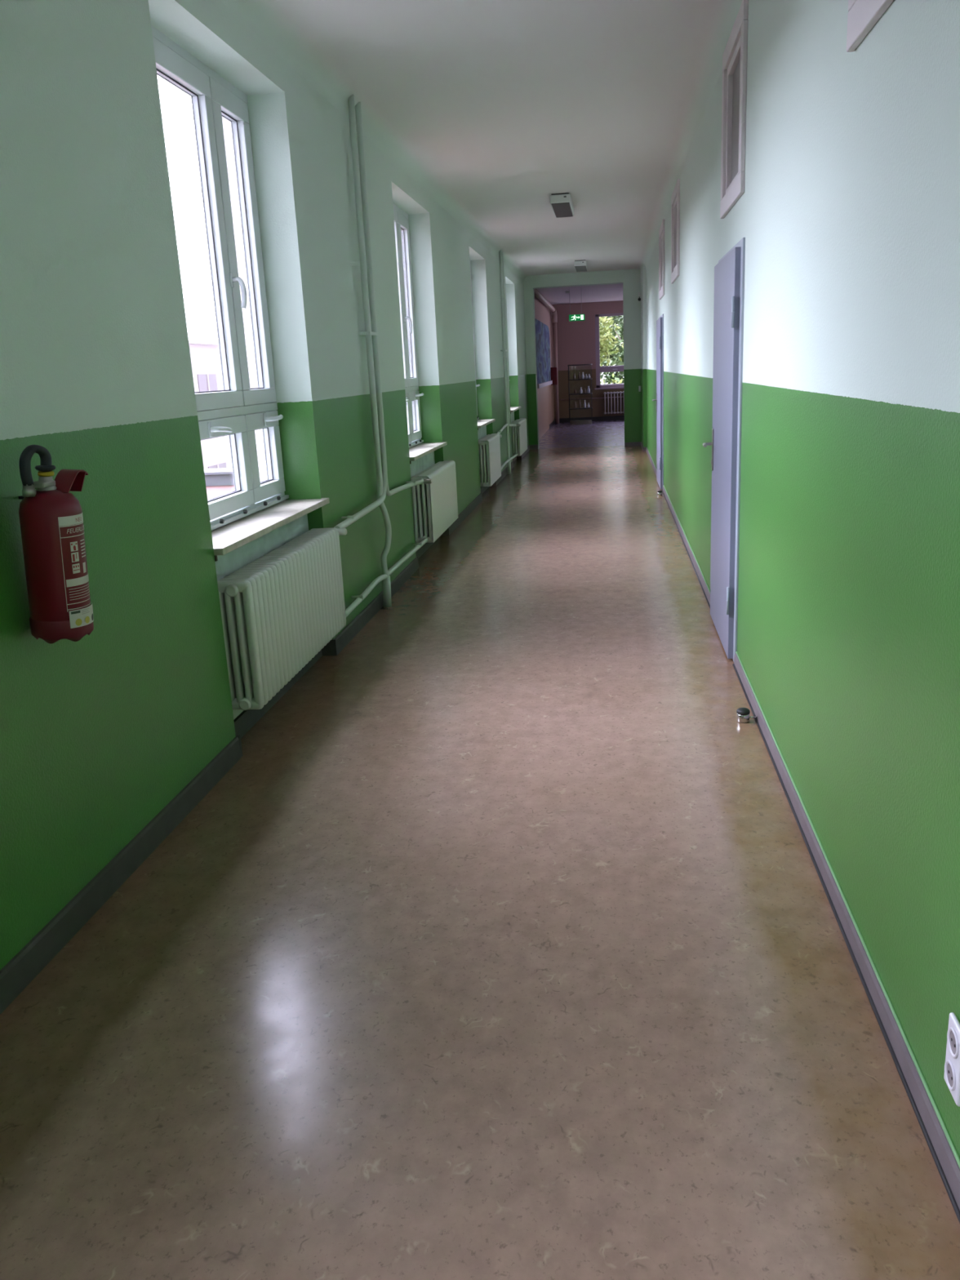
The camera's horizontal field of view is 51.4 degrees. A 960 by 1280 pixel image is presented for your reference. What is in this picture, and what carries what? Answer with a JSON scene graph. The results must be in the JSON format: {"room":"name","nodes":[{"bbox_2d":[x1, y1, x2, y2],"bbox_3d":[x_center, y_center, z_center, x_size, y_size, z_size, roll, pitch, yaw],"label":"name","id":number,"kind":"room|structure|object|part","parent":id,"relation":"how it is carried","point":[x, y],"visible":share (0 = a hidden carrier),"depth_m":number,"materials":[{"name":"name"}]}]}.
{"room":"school corridor","nodes":[
{"label":"school corridor","id":0,"kind":"room"},
{"bbox_2d":[0,0,554,970],"bbox_3d":[-0.232,-3.568,12.795,0.464,3.430,34.300,-1,15,8],"label":"wall","id":1,"kind":"structure","parent":0,"point":[100,731],"depth_m":3.63,"materials":[{"name":"paint"}]},
{"bbox_2d":[18,444,93,644],"bbox_3d":[-1.198,-0.273,2.805,0.186,0.550,0.194,-3,15,-1],"label":"fire extinguisher","id":2,"kind":"object","parent":1,"relation":"attached to","point":[51,517],"visible":1,"depth_m":2.74,"materials":[{"name":"red metal"}]},
{"bbox_3d":[-1.193,-0.472,2.738,0.054,0.017,0.054,3,16,7],"label":"strike knob","id":3,"kind":"part","parent":2,"relation":"part of","materials":[{"name":"black plastic"}]},
{"bbox_3d":[-1.153,-0.445,2.795,0.056,0.060,0.119,3,16,7],"label":"carry handle","id":4,"kind":"part","parent":2,"relation":"part of","materials":[{"name":"red metal"}]},
{"bbox_2d":[71,608,93,626],"bbox_3d":[-1.119,-0.068,2.821,0.014,0.044,0.089,2,16,17],"label":"print","id":5,"kind":"object","parent":2,"relation":"on","point":[79,616],"depth_m":2.81,"materials":[{"name":"white paper"}]},
{"bbox_2d":[151,25,329,561],"bbox_3d":[-1.177,-1.588,4.708,0.315,2.160,1.650,-1,15,8],"label":"window","id":6,"kind":"structure","parent":1,"relation":"in","point":[255,508],"depth_m":4.97,"materials":[{"name":"white plastic"}]},
{"bbox_3d":[-1.341,-1.784,4.390,0.070,1.516,1.064,-1,15,8],"label":"sash","id":7,"kind":"part","parent":6,"relation":"part of","materials":[{"name":"white plastic"}]},
{"bbox_3d":[-1.208,-0.996,4.690,0.060,0.070,0.162,4,17,25],"label":"handle","id":8,"kind":"part","parent":6,"relation":"part of","materials":[{"name":"white plastic"}]},
{"bbox_3d":[-1.292,-0.793,4.658,0.070,0.453,1.064,-1,15,8],"label":"sash","id":9,"kind":"part","parent":6,"relation":"part of","materials":[{"name":"white plastic"}]},
{"bbox_3d":[-1.195,-1.732,4.942,0.072,0.173,0.028,-1,15,8],"label":"handle","id":10,"kind":"part","parent":6,"relation":"part of","materials":[{"name":"white plastic"}]},
{"bbox_3d":[-1.241,-1.996,5.154,0.070,1.516,0.512,-1,15,8],"label":"sash","id":11,"kind":"part","parent":6,"relation":"part of","materials":[{"name":"white plastic"}]},
{"bbox_3d":[-1.192,-1.004,5.423,0.070,0.453,0.512,-1,15,8],"label":"sash","id":12,"kind":"part","parent":6,"relation":"part of","materials":[{"name":"white plastic"}]},
{"bbox_3d":[-1.100,-0.585,4.977,0.260,0.030,1.648,-1,15,8],"label":"sill","id":13,"kind":"part","parent":6,"relation":"part of","materials":[{"name":"beige stone"}]},
{"bbox_3d":[-1.110,-1.207,5.435,0.061,0.070,0.162,4,17,25],"label":"handle","id":14,"kind":"part","parent":6,"relation":"part of","materials":[{"name":"white plastic"}]},
{"bbox_2d":[0,444,529,1014],"bbox_3d":[-0.571,-0.667,8.518,0.105,0.098,24.500,-1,15,8],"label":"baseboard","id":15,"kind":"structure","parent":1,"relation":"attached to","point":[27,964],"depth_m":3.54,"materials":[{"name":"grey plastic"}]},
{"bbox_2d":[217,528,346,710],"bbox_3d":[-0.969,-0.172,5.098,0.234,0.585,1.593,-1,15,8],"label":"radiator","id":16,"kind":"object","parent":1,"relation":"attached to","point":[279,610],"visible":0.99,"depth_m":4.70,"materials":[{"name":"white metal"}]},
{"bbox_3d":[-0.805,-0.624,5.753,0.072,0.040,0.040,-1,15,8],"label":"valve knob","id":17,"kind":"part","parent":16,"relation":"part of","materials":[{"name":"white plastic"}]},
{"bbox_2d":[333,94,427,617],"bbox_3d":[-0.715,-1.899,6.910,0.103,3.333,2.801,-1,15,8],"label":"pipe","id":18,"kind":"object","parent":1,"relation":"attached to","point":[371,332],"visible":0.99,"depth_m":6.72,"materials":[{"name":"white metal"}]},
{"bbox_2d":[392,203,447,463],"bbox_3d":[-0.640,-2.725,8.815,0.315,2.160,1.720,-1,15,8],"label":"window","id":19,"kind":"structure","parent":1,"relation":"in","point":[417,450],"depth_m":9.32,"materials":[{"name":"white plastic"}]},
{"bbox_3d":[-0.804,-2.921,8.497,0.070,1.516,1.134,-1,15,8],"label":"sash","id":20,"kind":"part","parent":19,"relation":"part of","materials":[{"name":"white plastic"}]},
{"bbox_3d":[-0.700,-3.142,9.295,0.070,1.516,0.512,-1,15,8],"label":"sash","id":21,"kind":"part","parent":19,"relation":"part of","materials":[{"name":"white plastic"}]},
{"bbox_3d":[-0.653,-2.879,9.083,0.072,0.173,0.028,-1,15,8],"label":"handle","id":22,"kind":"part","parent":19,"relation":"part of","materials":[{"name":"white plastic"}]},
{"bbox_3d":[-0.756,-2.744,8.809,0.087,2.110,1.690,-1,15,8],"label":"frame","id":23,"kind":"part","parent":19,"relation":"part of","materials":[{"name":"white plastic"}]},
{"bbox_3d":[-0.755,-1.930,8.765,0.070,0.453,1.134,-1,15,8],"label":"sash","id":24,"kind":"part","parent":19,"relation":"part of","materials":[{"name":"white plastic"}]},
{"bbox_3d":[-0.650,-2.151,9.563,0.070,0.453,0.512,-1,15,8],"label":"sash","id":25,"kind":"part","parent":19,"relation":"part of","materials":[{"name":"white plastic"}]},
{"bbox_3d":[-0.569,-2.354,9.575,0.061,0.070,0.162,4,17,25],"label":"handle","id":26,"kind":"part","parent":19,"relation":"part of","materials":[{"name":"white plastic"}]},
{"bbox_3d":[-0.563,-1.722,9.084,0.260,0.030,1.718,-1,15,8],"label":"sill","id":27,"kind":"part","parent":19,"relation":"part of","materials":[{"name":"beige stone"}]},
{"bbox_2d":[410,460,457,542],"bbox_3d":[-0.421,-1.308,9.285,0.234,0.581,1.553,-1,15,8],"label":"radiator","id":28,"kind":"object","parent":1,"relation":"attached to","point":[435,506],"visible":0.97,"depth_m":8.80,"materials":[{"name":"white metal"}]},
{"bbox_3d":[-0.446,-1.352,8.495,0.072,0.040,0.040,-1,15,8],"label":"valve knob","id":29,"kind":"part","parent":28,"relation":"part of","materials":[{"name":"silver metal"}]},
{"bbox_2d":[469,260,495,430],"bbox_3d":[-0.093,-3.884,12.998,0.315,2.160,1.650,-1,15,8],"label":"window","id":30,"kind":"structure","parent":1,"relation":"in","point":[481,423],"depth_m":13.59,"materials":[{"name":"white plastic"}]},
{"bbox_3d":[-0.157,-4.291,13.444,0.070,1.516,0.512,-1,15,8],"label":"sash","id":31,"kind":"part","parent":30,"relation":"part of","materials":[{"name":"white plastic"}]},
{"bbox_3d":[-0.108,-3.300,13.713,0.070,0.453,0.512,-1,15,8],"label":"sash","id":32,"kind":"part","parent":30,"relation":"part of","materials":[{"name":"white plastic"}]},
{"bbox_3d":[-0.016,-2.880,13.267,0.260,0.030,1.648,-1,15,8],"label":"sill","id":33,"kind":"part","parent":30,"relation":"part of","materials":[{"name":"beige stone"}]},
{"bbox_2d":[478,433,502,486],"bbox_3d":[0.117,-2.431,13.398,0.234,0.591,1.373,-1,15,8],"label":"radiator","id":34,"kind":"object","parent":1,"relation":"attached to","point":[489,446],"visible":0.99,"depth_m":12.87,"materials":[{"name":"white metal"}]},
{"bbox_2d":[495,249,517,474],"bbox_3d":[0.355,-4.185,15.162,0.083,3.330,2.982,-1,15,8],"label":"pipe","id":35,"kind":"object","parent":1,"relation":"attached to","point":[504,350],"visible":0.9,"depth_m":15.30,"materials":[{"name":"white metal"}]},
{"bbox_2d":[509,379,521,412],"bbox_3d":[0.443,-5.017,17.091,0.315,2.160,1.610,-1,15,8],"label":"window","id":36,"kind":"structure","parent":1,"relation":"in","point":[513,409],"depth_m":17.32,"materials":[{"name":"white plastic"}]},
{"bbox_3d":[0.520,-4.014,17.359,0.260,0.030,1.608,-1,15,8],"label":"sill","id":37,"kind":"part","parent":36,"relation":"part of","materials":[{"name":"beige stone"}]},
{"bbox_2d":[511,417,527,456],"bbox_3d":[0.676,-3.601,17.668,0.234,0.566,1.613,-1,15,8],"label":"radiator","id":38,"kind":"object","parent":1,"relation":"attached to","point":[519,433],"visible":0.92,"depth_m":17.08,"materials":[{"name":"white metal"}]},
{"bbox_2d":[534,318,552,388],"bbox_3d":[1.599,-7.091,24.789,0.060,1.505,5.360,-1,15,8],"label":"mural panel","id":39,"kind":"object","parent":1,"relation":"attached to","point":[542,332],"visible":0.86,"depth_m":24.32,"materials":[{"name":"blue paint"}]},
{"bbox_2d":[550,367,557,385],"bbox_3d":[2.078,-7.396,27.949,0.175,0.470,0.455,-1,15,8],"label":"box","id":40,"kind":"object","parent":1,"relation":"attached to","point":[553,370],"visible":0.96,"depth_m":27.74,"materials":[{"name":"red"}]},
{"bbox_2d":[0,420,959,1279],"bbox_3d":[2.791,-1.793,12.735,6.416,0.250,34.600,-1,15,8],"label":"floor","id":41,"kind":"structure","parent":0,"point":[500,945],"depth_m":2.67,"materials":[{"name":"brown laminate"}]},
{"bbox_2d":[533,288,559,423],"bbox_3d":[1.625,-6.668,24.367,0.150,3.198,8.855,-1,15,8],"label":"drain pipe","id":42,"kind":"object","parent":41,"relation":"on","point":[554,319],"visible":0.94,"depth_m":28.30,"materials":[{"name":"metal"}]},
{"bbox_2d":[567,364,592,424],"bbox_3d":[2.816,-6.881,27.951,0.690,1.625,0.420,-1,15,8],"label":"display cabinet","id":43,"kind":"object","parent":41,"relation":"on","point":[584,421],"visible":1,"depth_m":27.93,"materials":[{"name":"black"}]},
{"bbox_2d":[568,378,591,380],"bbox_3d":[2.796,-7.275,27.845,0.670,0.022,0.400,-1,15,8],"label":"shelf","id":44,"kind":"object","parent":43,"relation":"attached to","point":[569,379],"depth_m":27.67,"materials":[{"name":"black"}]},
{"bbox_2d":[568,392,592,395],"bbox_3d":[2.815,-6.899,27.946,0.670,0.022,0.400,-1,15,8],"label":"shelf","id":45,"kind":"object","parent":43,"relation":"attached to","point":[569,393],"depth_m":27.78,"materials":[{"name":"black"}]},
{"bbox_2d":[569,407,592,409],"bbox_3d":[2.834,-6.513,28.051,0.670,0.022,0.400,-1,15,8],"label":"shelf","id":46,"kind":"object","parent":43,"relation":"attached to","point":[581,407],"depth_m":27.90,"materials":[{"name":"black metal"}]},
{"bbox_2d":[657,490,664,495],"bbox_3d":[2.237,-1.817,12.329,0.084,0.061,0.060,-1,15,8],"label":"door stop","id":47,"kind":"object","parent":41,"relation":"on","point":[660,492],"visible":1,"depth_m":12.31,"materials":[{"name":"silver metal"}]},
{"bbox_2d":[736,707,756,723],"bbox_3d":[1.214,0.341,4.537,0.091,0.061,0.060,-1,15,8],"label":"door stop","id":48,"kind":"object","parent":41,"relation":"on","point":[743,713],"visible":1,"depth_m":4.52,"materials":[{"name":"silver metal"}]},
{"bbox_2d":[220,0,742,282],"bbox_3d":[0.457,-3.783,7.521,2.311,0.130,24.500,-1,15,8],"label":"ceiling","id":49,"kind":"structure","parent":0,"point":[494,108],"depth_m":6.56,"materials":[{"name":"white paint"}]},
{"bbox_2d":[550,192,573,217],"bbox_3d":[0.897,-4.718,10.838,0.212,0.098,1.052,-1,15,8],"label":"ceiling lamp","id":50,"kind":"object","parent":49,"relation":"attached to","point":[562,204],"visible":1,"depth_m":10.49,"materials":[{"name":"white plastic"}]},
{"bbox_3d":[0.895,-4.759,10.828,0.182,0.014,1.020,-1,15,8],"label":"mounting plate","id":51,"kind":"part","parent":50,"relation":"part of","materials":[{"name":"grey metal"}]},
{"bbox_2d":[551,202,573,217],"bbox_3d":[0.899,-4.677,10.850,0.188,0.012,1.010,-1,15,8],"label":"diffuser","id":52,"kind":"object","parent":50,"relation":"attached to","point":[560,209],"depth_m":10.78,"materials":[{"name":"grey"}]},
{"bbox_2d":[573,259,587,271],"bbox_3d":[1.773,-6.565,17.506,0.212,0.098,1.052,-1,15,8],"label":"ceiling lamp","id":53,"kind":"object","parent":49,"relation":"attached to","point":[580,265],"visible":1,"depth_m":17.05,"materials":[{"name":"grey plastic"}]},
{"bbox_2d":[574,265,586,271],"bbox_3d":[1.775,-6.524,17.519,0.188,0.012,1.010,-1,15,8],"label":"diffuser","id":54,"kind":"object","parent":53,"relation":"attached to","point":[578,268],"depth_m":17.39,"materials":[{"name":"grey plastic"}]},
{"bbox_2d":[537,283,622,304],"bbox_3d":[4.268,-8.583,23.786,6.256,0.320,9.500,-1,15,8],"label":"ceiling","id":55,"kind":"structure","parent":0,"point":[609,292],"depth_m":24.85,"materials":[{"name":"grey paint"}]},
{"bbox_2d":[568,287,585,321],"bbox_3d":[2.200,-7.643,22.695,0.360,0.725,0.047,-2,15,4],"label":"exit sign","id":56,"kind":"object","parent":55,"relation":"hanging from","point":[571,317],"visible":1,"depth_m":22.75,"materials":[{"name":"green plastic"}]},
{"bbox_2d":[523,268,641,448],"bbox_3d":[3.541,-5.591,19.585,6.056,3.430,0.300,-1,15,8],"label":"wall","id":57,"kind":"structure","parent":0,"point":[630,279],"depth_m":19.51,"materials":[{"name":"paint"}]},
{"bbox_2d":[529,441,645,450],"bbox_3d":[2.060,-3.750,19.444,2.279,0.095,1.315,-1,15,8],"label":"baseboard","id":58,"kind":"structure","parent":57,"relation":"attached to","point":[636,443],"depth_m":19.94,"materials":[{"name":"grey plastic"}]},
{"bbox_2d":[551,300,624,418],"bbox_3d":[4.928,-8.108,28.642,6.256,3.430,0.300,-1,15,8],"label":"wall","id":59,"kind":"structure","parent":0,"point":[575,339],"depth_m":28.77,"materials":[{"name":"paint"}]},
{"bbox_2d":[549,415,624,428],"bbox_3d":[4.831,-6.147,27.734,5.656,0.130,2.500,-1,15,8],"label":"baseboard","id":60,"kind":"structure","parent":59,"relation":"attached to","point":[617,417],"depth_m":29.11,"materials":[{"name":"grey"}]},
{"bbox_2d":[595,312,623,389],"bbox_3d":[4.179,-8.289,28.586,1.800,2.080,0.220,-1,15,8],"label":"window","id":61,"kind":"structure","parent":59,"relation":"in","point":[599,369],"depth_m":28.73,"materials":[{"name":"grey plastic"}]},
{"bbox_3d":[4.219,-7.288,28.784,1.800,0.042,0.080,-1,15,8],"label":"sill","id":62,"kind":"part","parent":61,"relation":"part of","materials":[{"name":"grey"}]},
{"bbox_3d":[4.220,-7.674,28.834,1.480,0.530,0.060,-1,15,8],"label":"rail","id":63,"kind":"part","parent":61,"relation":"part of","materials":[{"name":"white plastic"}]},
{"bbox_2d":[603,391,624,413],"bbox_3d":[4.208,-6.870,28.816,1.260,0.620,0.206,-1,15,8],"label":"radiator","id":64,"kind":"object","parent":59,"relation":"attached to","point":[620,392],"visible":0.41,"depth_m":28.78,"materials":[{"name":"grey metal"}]},
{"bbox_2d":[646,0,959,1157],"bbox_3d":[1.843,-2.345,7.894,0.300,3.430,24.800,-1,15,8],"label":"wall","id":65,"kind":"structure","parent":0,"point":[847,213],"depth_m":2.72,"materials":[{"name":"paint"}]},
{"bbox_2d":[640,263,646,448],"bbox_3d":[3.099,-5.350,18.873,0.061,3.380,1.300,-1,15,8],"label":"trim","id":66,"kind":"structure","parent":65,"relation":"attached to","point":[643,271],"depth_m":18.39,"materials":[{"name":"paint"}]},
{"bbox_2d":[652,313,663,488],"bbox_3d":[2.382,-3.108,13.051,0.227,2.160,1.200,-1,15,8],"label":"door","id":67,"kind":"structure","parent":65,"relation":"in","point":[660,322],"depth_m":12.72,"materials":[{"name":"grey paint"}]},
{"bbox_3d":[2.429,-3.108,13.045,0.132,2.160,1.200,-1,15,8],"label":"frame","id":68,"kind":"part","parent":67,"relation":"part of","materials":[{"name":"grey paint"}]},
{"bbox_2d":[658,219,664,299],"bbox_3d":[2.270,-4.677,12.318,0.072,0.840,1.000,-1,15,8],"label":"window","id":69,"kind":"structure","parent":65,"relation":"in","point":[661,232],"depth_m":12.57,"materials":[{"name":"white wood"}]},
{"bbox_3d":[2.279,-4.678,12.316,0.054,0.740,0.900,-1,15,8],"label":"frame","id":70,"kind":"part","parent":69,"relation":"part of","materials":[{"name":"white wood"}]},
{"bbox_2d":[671,178,679,284],"bbox_3d":[1.932,-3.963,9.736,0.072,0.840,1.000,-1,15,8],"label":"window","id":71,"kind":"structure","parent":65,"relation":"in","point":[675,197],"depth_m":9.87,"materials":[{"name":"white wood"}]},
{"bbox_3d":[1.941,-3.963,9.735,0.054,0.740,0.900,-1,15,8],"label":"frame","id":72,"kind":"part","parent":71,"relation":"part of","materials":[{"name":"white wood"}]},
{"bbox_2d":[702,237,745,661],"bbox_3d":[1.414,-1.060,5.655,0.227,2.160,1.150,-1,15,8],"label":"door","id":73,"kind":"structure","parent":65,"relation":"in","point":[729,273],"depth_m":5.38,"materials":[{"name":"grey paint"}]},
{"bbox_3d":[1.380,-1.182,6.034,0.063,0.019,0.131,-1,15,8],"label":"handle","id":74,"kind":"part","parent":73,"relation":"part of","materials":[{"name":"silver metal"}]},
{"bbox_3d":[1.421,-1.163,6.091,0.007,0.250,0.042,-1,15,8],"label":"handle plate","id":75,"kind":"part","parent":73,"relation":"part of","materials":[{"name":"silver metal"}]},
{"bbox_3d":[1.461,-1.061,5.649,0.132,2.160,1.150,-1,15,8],"label":"frame","id":76,"kind":"part","parent":73,"relation":"part of","materials":[{"name":"grey paint"}]},
{"bbox_2d":[720,0,748,218],"bbox_3d":[1.333,-2.694,5.156,0.072,0.840,0.920,-1,15,8],"label":"window","id":77,"kind":"structure","parent":65,"relation":"in","point":[734,86],"depth_m":5.23,"materials":[{"name":"white wood"}]},
{"bbox_3d":[1.342,-2.695,5.155,0.054,0.740,0.820,-1,15,8],"label":"frame","id":78,"kind":"part","parent":77,"relation":"part of","materials":[{"name":"white wood"}]},
{"bbox_3d":[1.345,-2.695,5.154,0.008,0.580,0.660,-1,15,8],"label":"glass pane","id":79,"kind":"part","parent":77,"relation":"part of","materials":[{"name":"grey glass"}]},
{"bbox_2d":[645,446,959,1223],"bbox_3d":[1.667,-0.514,7.588,0.017,0.075,23.200,-1,15,8],"label":"baseboard","id":80,"kind":"structure","parent":65,"relation":"attached to","point":[945,1150],"depth_m":2.63,"materials":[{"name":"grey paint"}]},
{"bbox_2d":[846,0,893,52],"bbox_3d":[0.921,-1.822,2.005,0.072,0.840,1.130,-1,15,8],"label":"window","id":81,"kind":"structure","parent":65,"relation":"in","point":[863,15],"depth_m":2.50,"materials":[{"name":"white wood"}]},
{"bbox_2d":[943,1012,959,1106],"bbox_3d":[0.925,0.817,1.943,0.016,0.156,0.084,-1,15,8],"label":"wall socket","id":82,"kind":"object","parent":65,"relation":"attached to","point":[952,1064],"visible":1,"depth_m":1.94,"materials":[{"name":"white plastic"}]},
{"bbox_3d":[-6.462,-0.028,26.984,100.000,0.200,130.000,-1,15,8],"label":"ground","id":83,"kind":"structure","parent":0,"visible":0},
{"bbox_2d":[188,340,232,468],"bbox_3d":[-18.368,-2.139,20.636,8.550,8.320,68.400,-1,15,8],"label":"building","id":84,"kind":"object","parent":83,"relation":"on","point":[205,355],"visible":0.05,"depth_m":42.63,"materials":[{"name":"grey"}]},
{"bbox_2d":[204,467,235,499],"bbox_3d":[-3.039,0.980,12.199,4.600,5.240,10.050,-1,15,8],"label":"annex roof","id":85,"kind":"structure","parent":83,"relation":"on","point":[219,482],"depth_m":15.92,"materials":[{"name":"grey"}]},
{"bbox_2d":[600,373,622,384],"bbox_3d":[4.955,-5.791,33.491,4.375,6.455,4.451,-9,16,-22],"label":"leafy tree","id":86,"kind":"object","parent":83,"relation":"on","point":[613,375],"visible":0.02,"depth_m":32.35,"materials":[{"name":"green plant"}]},
{"bbox_2d":[599,315,623,384],"bbox_3d":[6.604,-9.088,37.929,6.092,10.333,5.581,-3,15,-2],"label":"leafy tree","id":87,"kind":"object","parent":83,"relation":"on","point":[615,360],"visible":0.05,"depth_m":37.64,"materials":[{"name":"green plant"}]},
{"bbox_2d":[600,316,623,374],"bbox_3d":[3.825,-10.559,41.684,6.734,11.478,6.222,0,15,12],"label":"leafy tree","id":88,"kind":"object","parent":83,"relation":"on","point":[620,331],"visible":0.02,"depth_m":38.93,"materials":[{"name":"green plant"}]}
]}

